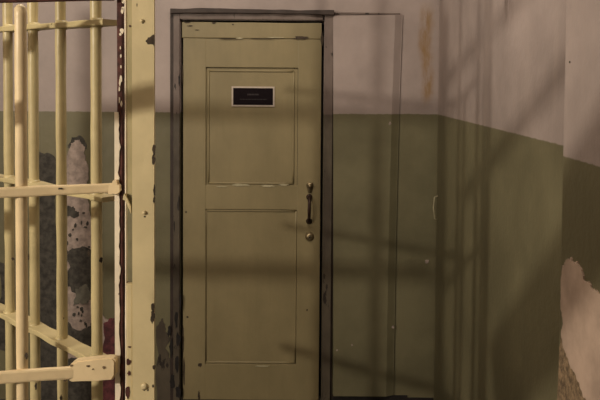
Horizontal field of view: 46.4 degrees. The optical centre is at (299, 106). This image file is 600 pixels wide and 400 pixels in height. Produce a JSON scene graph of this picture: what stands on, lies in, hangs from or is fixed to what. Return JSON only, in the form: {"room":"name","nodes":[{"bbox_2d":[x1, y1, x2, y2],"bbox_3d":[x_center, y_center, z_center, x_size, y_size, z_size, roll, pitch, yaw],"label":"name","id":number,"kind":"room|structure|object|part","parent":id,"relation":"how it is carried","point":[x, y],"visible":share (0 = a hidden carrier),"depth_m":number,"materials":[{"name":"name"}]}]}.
{"room":"prison interior","nodes":[
{"label":"prison interior","id":0,"kind":"room"},
{"bbox_2d":[0,395,320,399],"bbox_3d":[-1.435,1.755,0.798,4.557,0.100,6.260,0,2,0],"label":"floor","id":1,"kind":"structure","parent":0,"point":[182,395],"depth_m":3.82,"materials":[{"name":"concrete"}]},
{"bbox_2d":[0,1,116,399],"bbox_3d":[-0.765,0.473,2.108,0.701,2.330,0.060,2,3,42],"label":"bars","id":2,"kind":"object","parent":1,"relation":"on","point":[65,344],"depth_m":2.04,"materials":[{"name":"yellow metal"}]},
{"bbox_2d":[123,0,155,399],"bbox_3d":[-0.399,0.470,1.748,0.084,2.400,0.032,1,2,15],"label":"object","id":3,"kind":"object","parent":1,"relation":"on","point":[139,15],"visible":1,"depth_m":1.73,"materials":[{"name":"metal"}]},
{"bbox_2d":[0,0,124,399],"bbox_3d":[-1.208,0.541,1.696,1.533,2.240,0.183,0,2,-2],"label":"gate","id":4,"kind":"object","parent":3,"relation":"attached to","point":[101,367],"visible":1,"depth_m":1.72,"materials":[{"name":"beige metal"}]},
{"bbox_3d":[-0.519,0.655,1.756,0.120,0.061,0.026,0,2,0],"label":"plate","id":5,"kind":"part","parent":4,"relation":"part of","materials":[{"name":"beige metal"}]},
{"bbox_2d":[0,0,438,399],"bbox_3d":[-1.372,0.091,3.801,4.457,3.306,0.132,0,2,0],"label":"wall","id":6,"kind":"structure","parent":0,"point":[418,105],"depth_m":3.76,"materials":[{"name":"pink paint"}]},
{"bbox_2d":[167,8,334,399],"bbox_3d":[-0.265,0.539,3.744,0.887,2.120,0.048,0,2,0],"label":"trim","id":7,"kind":"structure","parent":6,"relation":"attached to","point":[176,15],"depth_m":3.74,"materials":[{"name":"paint"}]},
{"bbox_2d":[181,21,323,399],"bbox_3d":[-0.260,0.569,3.797,0.764,2.062,0.164,0,2,0],"label":"door","id":8,"kind":"structure","parent":6,"relation":"in","point":[253,176],"depth_m":3.77,"materials":[{"name":"green metal"}]},
{"bbox_3d":[-0.263,1.495,3.827,0.528,0.196,0.044,0,2,0],"label":"rail","id":9,"kind":"part","parent":8,"relation":"part of","materials":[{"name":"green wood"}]},
{"bbox_3d":[-0.261,0.486,3.788,0.522,0.130,0.044,0,2,0],"label":"rail","id":10,"kind":"part","parent":8,"relation":"part of","materials":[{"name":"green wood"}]},
{"bbox_3d":[-0.259,-0.288,3.759,0.518,0.153,0.044,0,2,0],"label":"rail","id":11,"kind":"part","parent":8,"relation":"part of","materials":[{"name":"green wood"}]},
{"bbox_3d":[-0.268,0.974,3.805,0.530,0.863,0.019,0,2,0],"label":"panel","id":12,"kind":"part","parent":8,"relation":"part of","materials":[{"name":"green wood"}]},
{"bbox_3d":[-0.263,0.109,3.772,0.499,0.636,0.019,0,2,0],"label":"panel","id":13,"kind":"part","parent":8,"relation":"part of","materials":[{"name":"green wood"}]},
{"bbox_2d":[232,86,274,106],"bbox_3d":[-0.251,-0.056,3.752,0.230,0.107,0.008,0,2,0],"label":"door sign","id":14,"kind":"object","parent":8,"relation":"attached to","point":[250,96],"visible":1,"depth_m":3.75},
{"bbox_3d":[0.049,0.550,3.742,0.035,0.164,0.055,0,2,0],"label":"pull handle","id":15,"kind":"part","parent":8,"relation":"part of","materials":[{"name":"metal"}]},
{"bbox_2d":[333,12,402,396],"bbox_3d":[0.352,0.530,3.750,0.370,2.064,0.027,0,2,0],"label":"wall panel","id":16,"kind":"object","parent":6,"relation":"attached to","point":[367,47],"depth_m":3.74,"materials":[{"name":"paint"}]},
{"bbox_2d":[332,395,433,399],"bbox_3d":[0.450,1.584,3.800,0.551,0.039,0.008,0,2,0],"label":"baseboard","id":17,"kind":"structure","parent":6,"relation":"attached to","point":[392,397],"depth_m":3.79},
{"bbox_2d":[433,195,437,220],"bbox_3d":[0.720,0.536,3.718,0.029,0.134,0.018,0,2,0],"label":"handle","id":18,"kind":"object","parent":6,"relation":"attached to","point":[437,195],"visible":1,"depth_m":3.71,"materials":[{"name":"grey metal"}]},
{"bbox_2d":[433,0,566,399],"bbox_3d":[0.796,0.150,0.676,0.120,3.150,6.140,0,2,0],"label":"wall","id":19,"kind":"structure","parent":0,"point":[500,132],"depth_m":2.57,"materials":[{"name":"green paint"}]},
{"bbox_2d":[557,0,599,399],"bbox_3d":[0.682,0.132,1.120,0.108,3.150,1.128,0,2,0],"label":"wall","id":20,"kind":"structure","parent":19,"relation":"attached to","point":[579,328],"depth_m":1.57,"materials":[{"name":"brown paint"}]}
]}

